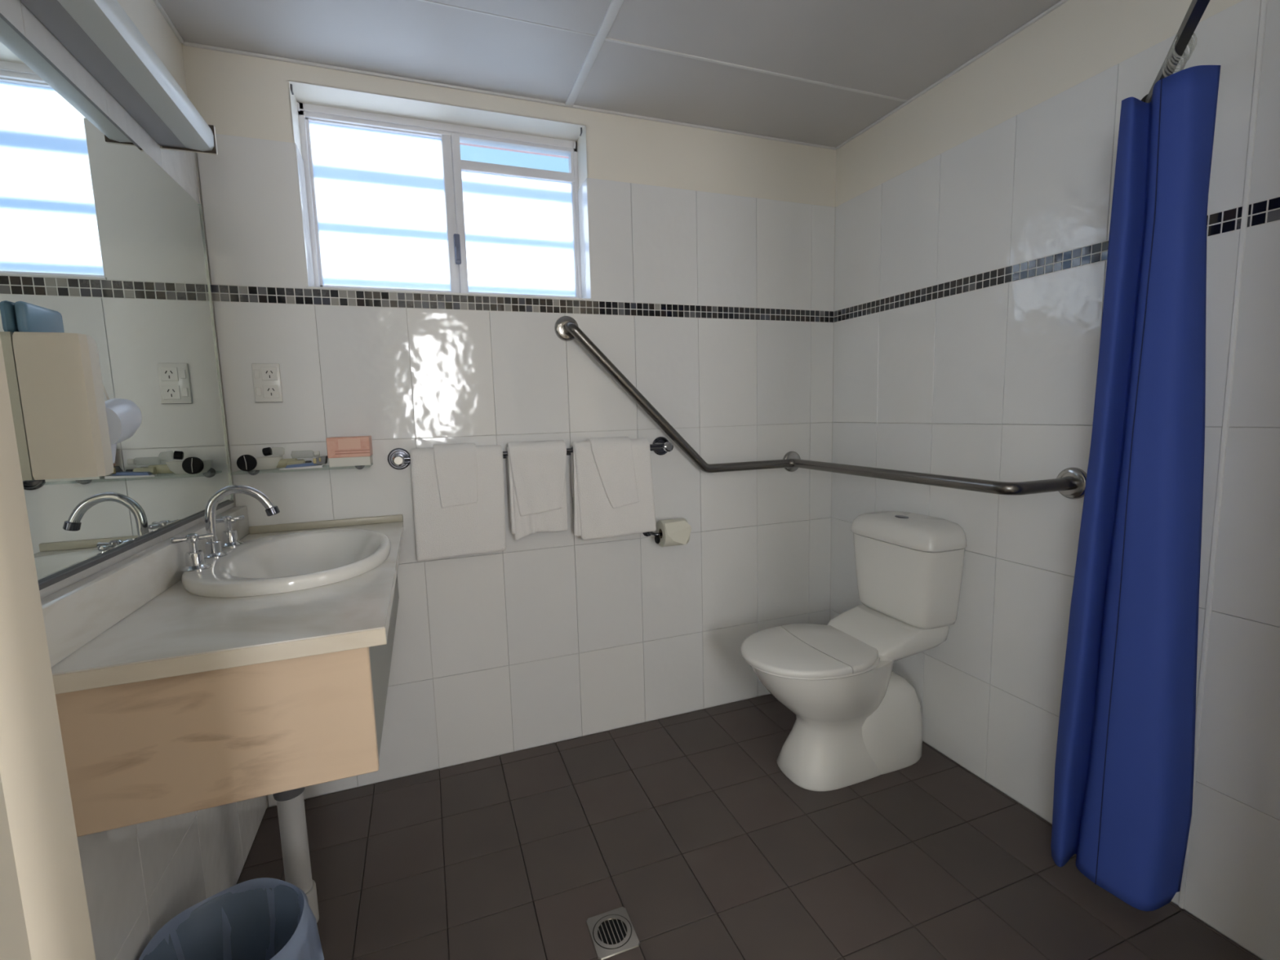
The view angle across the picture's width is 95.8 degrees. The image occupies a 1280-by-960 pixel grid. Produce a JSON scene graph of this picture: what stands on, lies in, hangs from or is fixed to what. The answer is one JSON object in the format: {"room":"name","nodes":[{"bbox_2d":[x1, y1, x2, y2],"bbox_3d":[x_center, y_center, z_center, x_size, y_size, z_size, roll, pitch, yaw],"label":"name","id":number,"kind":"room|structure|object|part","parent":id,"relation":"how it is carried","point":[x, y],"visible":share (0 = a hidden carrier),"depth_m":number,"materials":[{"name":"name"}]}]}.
{"room":"accessible bathroom","nodes":[
{"label":"accessible bathroom","id":0,"kind":"room"},
{"bbox_2d":[0,773,31,959],"bbox_3d":[0.394,0.025,0.473,2.415,2.390,0.100,-4,7,-20],"label":"wall","id":1,"kind":"structure","parent":0,"point":[14,940],"depth_m":0.27,"materials":[{"name":"beige paint"}]},
{"bbox_2d":[0,336,95,959],"bbox_3d":[-0.457,0.078,0.220,0.332,2.188,0.046,-4,7,-20],"label":"trim","id":2,"kind":"structure","parent":1,"relation":"attached to","point":[33,773],"depth_m":0.29,"materials":[{"name":"beige paint"}]},
{"bbox_2d":[0,0,266,959],"bbox_3d":[-0.943,0.020,0.814,0.150,2.390,1.777,-4,7,-20],"label":"wall","id":3,"kind":"structure","parent":0,"point":[138,877],"depth_m":1.12,"materials":[{"name":"grey tile"}]},
{"bbox_2d":[12,301,113,479],"bbox_3d":[-0.857,-0.135,0.896,0.075,0.250,0.170,-4,7,-20],"label":"dispenser","id":4,"kind":"object","parent":3,"relation":"attached to","point":[59,373],"visible":1,"depth_m":0.82,"materials":[{"name":"beige plastic"}]},
{"bbox_2d":[102,382,142,463],"bbox_3d":[-0.901,-0.125,0.997,0.056,0.188,0.127,-4,7,-20],"label":"hair dryer","id":5,"kind":"object","parent":4,"relation":"attached to","point":[124,416],"visible":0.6,"depth_m":0.97,"materials":[{"name":"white plastic"}]},
{"bbox_3d":[-0.914,-0.176,0.973,0.004,0.081,0.025,5,9,42],"label":"cord","id":6,"kind":"part","parent":5,"relation":"part of","materials":[{"name":"white plastic"}]},
{"bbox_3d":[-0.883,-0.052,0.961,0.024,0.050,0.032,-4,7,-20],"label":"handle","id":7,"kind":"part","parent":5,"relation":"part of","materials":[{"name":"white plastic"}]},
{"bbox_2d":[0,13,234,590],"bbox_3d":[-0.937,-0.272,0.978,0.012,0.812,1.356,-4,7,-20],"label":"mirror","id":8,"kind":"object","parent":3,"relation":"attached to","point":[95,233],"visible":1,"depth_m":1.05,"materials":[{"name":"grey mirror"}]},
{"bbox_2d":[20,0,217,155],"bbox_3d":[-0.867,-0.753,0.841,0.111,0.070,1.122,-4,7,-20],"label":"strip light","id":9,"kind":"object","parent":3,"relation":"attached to","point":[100,34],"visible":1,"depth_m":1.05,"materials":[{"name":"grey plastic"}]},
{"bbox_2d":[152,0,183,43],"bbox_3d":[-0.925,-1.075,0.776,0.010,0.008,1.614,-4,7,-20],"label":"trim","id":10,"kind":"structure","parent":3,"relation":"attached to","point":[157,2],"depth_m":1.44,"materials":[{"name":"white"}]},
{"bbox_2d":[40,506,404,836],"bbox_3d":[-0.786,0.277,1.308,0.451,0.332,1.004,-4,7,-20],"label":"vanity","id":11,"kind":"object","parent":3,"relation":"attached to","point":[171,700],"visible":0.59,"depth_m":0.88,"materials":[{"name":"wood"}]},
{"bbox_3d":[-0.631,0.381,0.870,0.422,0.220,0.018,-4,7,-20],"label":"panel","id":12,"kind":"part","parent":11,"relation":"part of","materials":[{"name":"beige laminate"}]},
{"bbox_2d":[51,520,404,675],"bbox_3d":[-0.788,0.209,1.301,0.450,0.028,1.002,-4,7,-20],"label":"countertop","id":13,"kind":"structure","parent":11,"relation":"on","point":[177,622],"depth_m":0.96,"materials":[{"name":"stone"}]},
{"bbox_2d":[169,533,213,572],"bbox_3d":[-0.921,0.147,1.195,0.056,0.073,0.056,-1,7,4],"label":"tap","id":14,"kind":"object","parent":13,"relation":"on","point":[194,558],"visible":1,"depth_m":1.19,"materials":[{"name":"silver metal"}]},
{"bbox_3d":[-0.938,0.122,1.177,0.029,0.012,0.012,-7,9,-40],"label":"handle arm","id":15,"kind":"part","parent":14,"relation":"part of","materials":[{"name":"silver metal"}]},
{"bbox_3d":[-0.908,0.122,1.175,0.012,0.012,0.029,-7,9,-40],"label":"handle arm","id":16,"kind":"part","parent":14,"relation":"part of","materials":[{"name":"silver metal"}]},
{"bbox_3d":[-0.905,0.118,1.205,0.029,0.012,0.012,-7,9,-40],"label":"handle arm","id":17,"kind":"part","parent":14,"relation":"part of","materials":[{"name":"silver metal"}]},
{"bbox_2d":[215,515,244,547],"bbox_3d":[-1.003,0.124,1.412,0.056,0.073,0.056,-3,7,-9],"label":"tap","id":18,"kind":"object","parent":13,"relation":"on","point":[229,536],"visible":0.87,"depth_m":1.40,"materials":[{"name":"silver metal"}]},
{"bbox_3d":[-1.016,0.099,1.392,0.012,0.012,0.029,3,8,35],"label":"handle arm","id":19,"kind":"part","parent":18,"relation":"part of","materials":[{"name":"silver metal"}]},
{"bbox_3d":[-0.986,0.098,1.397,0.029,0.012,0.012,3,8,35],"label":"handle arm","id":20,"kind":"part","parent":18,"relation":"part of","materials":[{"name":"silver metal"}]},
{"bbox_3d":[-0.992,0.094,1.427,0.012,0.012,0.029,3,8,35],"label":"handle arm","id":21,"kind":"part","parent":18,"relation":"part of","materials":[{"name":"silver metal"}]},
{"bbox_2d":[181,528,391,597],"bbox_3d":[-0.792,0.221,1.344,0.398,0.117,0.532,-4,7,-20],"label":"basin","id":22,"kind":"object","parent":13,"relation":"in","point":[301,560],"visible":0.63,"depth_m":1.38,"materials":[{"name":"white ceramic"}]},
{"bbox_2d":[204,484,279,558],"bbox_3d":[-0.913,0.090,1.317,0.160,0.158,0.050,-4,7,-20],"label":"spout","id":23,"kind":"object","parent":22,"relation":"on","point":[213,548],"visible":0.98,"depth_m":1.30,"materials":[{"name":"silver metal"}]},
{"bbox_3d":[-0.616,0.318,1.397,0.016,0.220,0.966,-4,7,-20],"label":"panel","id":24,"kind":"part","parent":11,"relation":"part of","materials":[{"name":"grey"}]},
{"bbox_2d":[181,43,835,808],"bbox_3d":[-0.228,-0.153,2.119,2.415,2.390,0.202,-4,7,-20],"label":"wall","id":25,"kind":"structure","parent":0,"point":[713,252],"depth_m":2.01,"materials":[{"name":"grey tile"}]},
{"bbox_2d":[251,363,283,402],"bbox_3d":[-1.077,-0.280,1.671,0.069,0.112,0.012,-4,7,-20],"label":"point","id":26,"kind":"object","parent":25,"relation":"attached to","point":[267,383],"visible":1,"depth_m":1.67,"materials":[{"name":"white plastic"}]},
{"bbox_2d":[253,369,260,377],"bbox_3d":[-1.097,-0.304,1.656,0.014,0.024,0.004,-4,7,-20],"label":"switch","id":27,"kind":"object","parent":26,"relation":"attached to","point":[256,372],"depth_m":1.66,"materials":[{"name":"white plastic"}]},
{"bbox_2d":[255,386,262,395],"bbox_3d":[-1.096,-0.254,1.662,0.014,0.024,0.004,-4,7,-20],"label":"switch","id":28,"kind":"object","parent":26,"relation":"attached to","point":[258,389],"depth_m":1.66,"materials":[{"name":"white plastic"}]},
{"bbox_2d":[260,367,278,380],"bbox_3d":[-1.068,-0.306,1.668,0.040,0.038,0.002,-4,7,-20],"label":"outlet","id":29,"kind":"object","parent":26,"relation":"attached to","point":[266,373],"depth_m":1.67,"materials":[{"name":"white plastic"}]},
{"bbox_2d":[262,384,279,398],"bbox_3d":[-1.067,-0.257,1.674,0.040,0.038,0.002,-4,7,-20],"label":"outlet","id":30,"kind":"object","parent":26,"relation":"attached to","point":[269,391],"depth_m":1.67,"materials":[{"name":"white plastic"}]},
{"bbox_2d":[247,465,364,475],"bbox_3d":[-0.970,-0.032,1.682,0.347,0.028,0.117,-4,7,-20],"label":"glass shelf","id":31,"kind":"object","parent":25,"relation":"attached to","point":[358,467],"visible":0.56,"depth_m":1.68,"materials":[{"name":"clear glass"}]},
{"bbox_2d":[236,454,257,471],"bbox_3d":[-1.084,-0.047,1.595,0.046,0.046,0.019,-5,8,-29],"label":"tin","id":32,"kind":"object","parent":31,"relation":"on","point":[245,462],"visible":1,"depth_m":1.59,"materials":[{"name":"black"}]},
{"bbox_2d":[253,456,282,470],"bbox_3d":[-1.080,-0.048,1.654,0.104,0.034,0.072,-4,7,-20],"label":"soap dish","id":33,"kind":"object","parent":31,"relation":"on","point":[266,462],"visible":0.66,"depth_m":1.64,"materials":[{"name":"white"}]},
{"bbox_2d":[262,447,272,456],"bbox_3d":[-1.045,-0.082,1.651,0.053,0.026,0.026,-4,7,-20],"label":"cap","id":34,"kind":"object","parent":33,"relation":"on","point":[267,451],"visible":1,"depth_m":1.64,"materials":[{"name":"black plastic"}]},
{"bbox_2d":[276,457,300,467],"bbox_3d":[-1.016,-0.049,1.673,0.079,0.025,0.025,-3,7,-13],"label":"shampoo bottle","id":35,"kind":"object","parent":31,"relation":"on","point":[282,463],"visible":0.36,"depth_m":1.66,"materials":[{"name":"beige plastic"}]},
{"bbox_2d":[286,459,311,465],"bbox_3d":[-0.978,-0.047,1.660,0.064,0.021,0.021,-4,7,-20],"label":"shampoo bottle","id":36,"kind":"object","parent":31,"relation":"on","point":[301,461],"visible":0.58,"depth_m":1.65,"materials":[{"name":"beige plastic"}]},
{"bbox_2d":[279,462,323,470],"bbox_3d":[-0.962,-0.041,1.648,0.106,0.015,0.050,-4,7,-20],"label":"sachet","id":37,"kind":"object","parent":31,"relation":"on","point":[306,465],"visible":0.89,"depth_m":1.63,"materials":[{"name":"white"}]},
{"bbox_2d":[312,455,327,464],"bbox_3d":[-0.921,-0.057,1.669,0.032,0.022,0.052,-4,7,-20],"label":"pack","id":38,"kind":"object","parent":37,"relation":"on","point":[320,460],"visible":0.99,"depth_m":1.65,"materials":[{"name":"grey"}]},
{"bbox_2d":[312,457,321,463],"bbox_3d":[-0.918,-0.056,1.645,0.020,0.016,0.006,-4,7,-20],"label":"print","id":39,"kind":"object","parent":38,"relation":"on","point":[318,460],"depth_m":1.65,"materials":[{"name":"multicoloured"}]},
{"bbox_2d":[313,450,319,456],"bbox_3d":[-0.987,-0.076,1.707,0.074,0.022,0.022,-5,8,-27],"label":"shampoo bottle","id":40,"kind":"object","parent":31,"relation":"on","point":[317,453],"visible":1,"depth_m":1.72,"materials":[{"name":"white plastic"}]},
{"bbox_2d":[325,435,373,466],"bbox_3d":[-0.861,-0.086,1.720,0.112,0.084,0.089,-4,7,-20],"label":"tissue box","id":41,"kind":"object","parent":31,"relation":"on","point":[355,451],"visible":1,"depth_m":1.68,"materials":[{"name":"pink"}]},
{"bbox_3d":[-0.843,-0.105,1.678,0.058,0.030,0.001,-4,7,-20],"label":"printed panel","id":42,"kind":"part","parent":41,"relation":"part of","materials":[{"name":"beige"}]},
{"bbox_2d":[293,102,592,301],"bbox_3d":[-0.605,-0.877,1.885,0.868,0.568,0.177,-4,7,-20],"label":"window","id":43,"kind":"structure","parent":25,"relation":"in","point":[384,206],"depth_m":1.91,"materials":[{"name":"white painted frame"},{"name":"frosted glass"},{"name":"clear glass"}]},
{"bbox_3d":[-0.826,-0.867,1.871,0.397,0.493,0.004,-4,7,-20],"label":"frosted pane","id":44,"kind":"part","parent":43,"relation":"part of","materials":[{"name":"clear glass"}]},
{"bbox_3d":[-0.821,-0.866,1.872,0.427,0.511,0.051,-4,7,-20],"label":"sash","id":45,"kind":"part","parent":43,"relation":"part of","materials":[{"name":"white glass"}]},
{"bbox_2d":[289,84,582,148],"bbox_3d":[-0.610,-1.141,1.834,0.856,0.030,0.101,-4,7,-20],"label":"rail","id":46,"kind":"object","parent":43,"relation":"attached to","point":[291,88],"visible":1,"depth_m":1.86,"materials":[{"name":"white metal"}]},
{"bbox_3d":[-0.423,-0.893,2.007,0.415,0.511,0.039,-4,7,-21],"label":"sash","id":47,"kind":"part","parent":43,"relation":"part of","materials":[{"name":"white glass"}]},
{"bbox_3d":[-0.415,-0.846,2.013,0.387,0.400,0.004,-4,7,-20],"label":"frosted pane","id":48,"kind":"part","parent":43,"relation":"part of","materials":[{"name":"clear glass"}]},
{"bbox_2d":[182,41,836,150],"bbox_3d":[-0.222,-1.226,1.898,2.115,0.008,0.010,-4,7,-20],"label":"trim","id":49,"kind":"structure","parent":25,"relation":"attached to","point":[185,43],"depth_m":1.79,"materials":[{"name":"white"}]},
{"bbox_2d":[387,436,673,469],"bbox_3d":[-0.327,-0.092,1.938,0.959,0.068,0.081,-4,7,-20],"label":"towel rail","id":50,"kind":"object","parent":25,"relation":"attached to","point":[397,458],"visible":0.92,"depth_m":1.82,"materials":[{"name":"silver metal"}]},
{"bbox_2d":[409,444,506,561],"bbox_3d":[-0.573,0.069,1.838,0.280,0.349,0.061,-4,7,-20],"label":"bath towel","id":51,"kind":"object","parent":50,"relation":"hanging from","point":[478,527],"visible":0.84,"depth_m":1.82,"materials":[{"name":"white fabric"}]},
{"bbox_2d":[433,443,477,507],"bbox_3d":[-0.580,-0.017,1.827,0.126,0.195,0.080,-4,7,-20],"label":"cloth","id":52,"kind":"object","parent":51,"relation":"on","point":[455,464],"visible":0.96,"depth_m":1.79,"materials":[{"name":"white fabric"}]},
{"bbox_2d":[506,440,567,540],"bbox_3d":[-0.339,0.031,1.922,0.192,0.320,0.076,-4,7,-20],"label":"hand towel","id":53,"kind":"object","parent":50,"relation":"hanging from","point":[535,469],"visible":1,"depth_m":1.89,"materials":[{"name":"white fabric"}]},
{"bbox_2d":[570,438,656,540],"bbox_3d":[-0.092,0.030,2.015,0.300,0.339,0.063,-4,7,-20],"label":"bath towel","id":54,"kind":"object","parent":50,"relation":"hanging from","point":[594,517],"visible":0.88,"depth_m":1.98,"materials":[{"name":"white fabric"}]},
{"bbox_2d":[586,436,639,508],"bbox_3d":[-0.095,-0.026,2.009,0.164,0.244,0.080,-4,7,-20],"label":"cloth","id":55,"kind":"object","parent":54,"relation":"on","point":[613,457],"visible":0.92,"depth_m":1.98,"materials":[{"name":"white fabric"}]},
{"bbox_2d":[642,531,662,543],"bbox_3d":[0.089,0.198,2.121,0.137,0.054,0.091,-4,7,-20],"label":"toilet roll holder","id":56,"kind":"object","parent":25,"relation":"attached to","point":[657,540],"visible":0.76,"depth_m":2.08,"materials":[{"name":"silver metal"}]},
{"bbox_3d":[0.029,0.190,2.142,0.040,0.040,0.007,-4,7,-20],"label":"wall plate","id":57,"kind":"part","parent":56,"relation":"part of","materials":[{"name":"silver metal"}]},
{"bbox_3d":[0.094,0.190,2.125,0.123,0.012,0.075,-4,7,-20],"label":"arm","id":58,"kind":"part","parent":56,"relation":"part of","materials":[{"name":"silver metal"}]},
{"bbox_3d":[0.062,0.213,2.081,0.011,0.034,0.034,-4,7,-20],"label":"knob","id":59,"kind":"part","parent":56,"relation":"part of","materials":[{"name":"black metal"}]},
{"bbox_2d":[655,518,691,546],"bbox_3d":[0.120,0.190,2.097,0.101,0.097,0.103,-4,7,-20],"label":"toilet roll","id":60,"kind":"object","parent":56,"relation":"on","point":[677,531],"visible":0.91,"depth_m":2.06,"materials":[{"name":"beige paper"}]},
{"bbox_2d":[554,315,1086,499],"bbox_3d":[0.431,-0.249,1.714,1.148,0.587,0.999,-4,7,-20],"label":"grab rail","id":61,"kind":"object","parent":25,"relation":"attached to","point":[1070,482],"visible":0.99,"depth_m":1.93,"materials":[{"name":"grey metal"}]},
{"bbox_2d":[158,0,1061,146],"bbox_3d":[0.052,-1.208,1.161,2.415,0.126,1.970,-4,7,-20],"label":"ceiling","id":62,"kind":"structure","parent":0,"point":[817,72],"depth_m":1.59,"materials":[{"name":"white painted ceiling board"},{"name":"white painted cover strips"}]},
{"bbox_3d":[-0.662,-1.181,1.546,1.041,0.008,0.361,-4,7,-20],"label":"panel","id":63,"kind":"part","parent":62,"relation":"part of","materials":[{"name":"white paint"}]},
{"bbox_3d":[-0.376,-1.099,0.789,1.041,0.008,1.258,-4,7,-20],"label":"panel","id":64,"kind":"part","parent":62,"relation":"part of","materials":[{"name":"white paint"}]},
{"bbox_3d":[0.331,-1.251,1.914,1.066,0.008,0.361,-4,7,-20],"label":"panel","id":65,"kind":"part","parent":62,"relation":"part of","materials":[{"name":"white paint"}]},
{"bbox_3d":[0.617,-1.169,1.157,1.066,0.008,1.258,-4,7,-20],"label":"panel","id":66,"kind":"part","parent":62,"relation":"part of","materials":[{"name":"white paint"}]},
{"bbox_2d":[236,693,1261,959],"bbox_3d":[0.113,1.082,1.432,2.415,0.120,1.970,-4,7,-20],"label":"floor","id":67,"kind":"structure","parent":0,"point":[691,824],"depth_m":1.53,"materials":[{"name":"grey tile"}]},
{"bbox_2d":[138,877,324,959],"bbox_3d":[-0.732,0.948,1.053,0.271,0.278,0.268,3,8,32],"label":"waste bin","id":68,"kind":"object","parent":67,"relation":"on","point":[262,918],"visible":1,"depth_m":1.13,"materials":[{"name":"blue plastic"}]},
{"bbox_2d":[272,786,319,922],"bbox_3d":[-0.779,0.666,1.340,0.132,0.774,0.066,-4,7,-20],"label":"pipe","id":69,"kind":"object","parent":67,"relation":"on","point":[291,803],"visible":0.16,"depth_m":1.33,"materials":[{"name":"grey plastic"}]},
{"bbox_2d":[585,906,639,959],"bbox_3d":[-0.064,1.037,1.328,0.100,0.003,0.112,-4,7,-20],"label":"floor drain","id":70,"kind":"object","parent":67,"relation":"on","point":[612,932],"visible":1,"depth_m":1.32,"materials":[{"name":"silver metal"}]},
{"bbox_2d":[740,511,966,791],"bbox_3d":[0.658,0.543,1.894,0.696,0.812,0.374,-4,7,-20],"label":"toilet","id":71,"kind":"object","parent":67,"relation":"on","point":[858,719],"visible":1,"depth_m":1.83,"materials":[{"name":"white ceramic"}]},
{"bbox_3d":[0.443,0.542,1.813,0.237,0.024,0.370,-4,7,-20],"label":"lid","id":72,"kind":"part","parent":71,"relation":"part of","materials":[{"name":"white plastic"}]},
{"bbox_3d":[0.542,0.552,1.851,0.436,0.011,0.364,-4,7,-20],"label":"seat","id":73,"kind":"part","parent":71,"relation":"part of","materials":[{"name":"white plastic"}]},
{"bbox_3d":[0.647,0.528,1.888,0.238,0.024,0.370,-4,7,-20],"label":"lid","id":74,"kind":"part","parent":71,"relation":"part of","materials":[{"name":"white plastic"}]},
{"bbox_3d":[0.888,0.162,1.940,0.184,0.072,0.374,-4,7,-20],"label":"cistern lid","id":75,"kind":"part","parent":71,"relation":"part of","materials":[{"name":"white ceramic"}]},
{"bbox_2d":[830,0,1279,959],"bbox_3d":[1.176,-0.129,1.599,0.151,2.390,1.777,-4,7,-20],"label":"wall","id":76,"kind":"structure","parent":0,"point":[972,220],"depth_m":1.58,"materials":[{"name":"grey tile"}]},
{"bbox_2d":[835,0,1068,149],"bbox_3d":[1.052,-1.214,1.508,0.010,0.008,1.614,-4,7,-20],"label":"trim","id":77,"kind":"structure","parent":76,"relation":"attached to","point":[1062,2],"depth_m":1.73,"materials":[{"name":"white"}]},
{"bbox_2d":[1141,0,1209,102],"bbox_3d":[0.992,-0.809,0.999,0.130,0.044,0.728,1,7,19],"label":"rail","id":78,"kind":"object","parent":76,"relation":"attached to","point":[1197,8],"visible":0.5,"depth_m":1.06,"materials":[{"name":"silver metal"}]},
{"bbox_3d":[1.021,-0.803,1.097,0.032,0.047,0.017,-4,7,-20],"label":"curtain hook","id":79,"kind":"object","parent":78,"relation":"hanging from","visible":0},
{"bbox_2d":[1050,65,1220,911],"bbox_3d":[1.058,0.075,1.234,0.097,1.731,0.242,-7,8,-37],"label":"shower curtain","id":80,"kind":"object","parent":79,"relation":"hanging from","point":[1124,766],"visible":1,"depth_m":1.21,"materials":[{"name":"blue fabric"}]},
{"bbox_2d":[1178,0,1267,908],"bbox_3d":[1.241,0.023,1.238,0.011,1.969,0.009,-4,7,-20],"label":"trim","id":81,"kind":"structure","parent":76,"relation":"attached to","point":[1264,6],"depth_m":1.21,"materials":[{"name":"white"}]},
{"label":"outside","id":82,"kind":"structure","parent":0,"visible":0},
{"bbox_2d":[459,142,568,158],"bbox_3d":[-0.577,-1.348,2.133,3.000,0.102,0.310,-4,7,-20],"label":"eave","id":83,"kind":"object","parent":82,"point":[462,144],"visible":0.06,"depth_m":2.32,"materials":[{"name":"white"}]}
]}

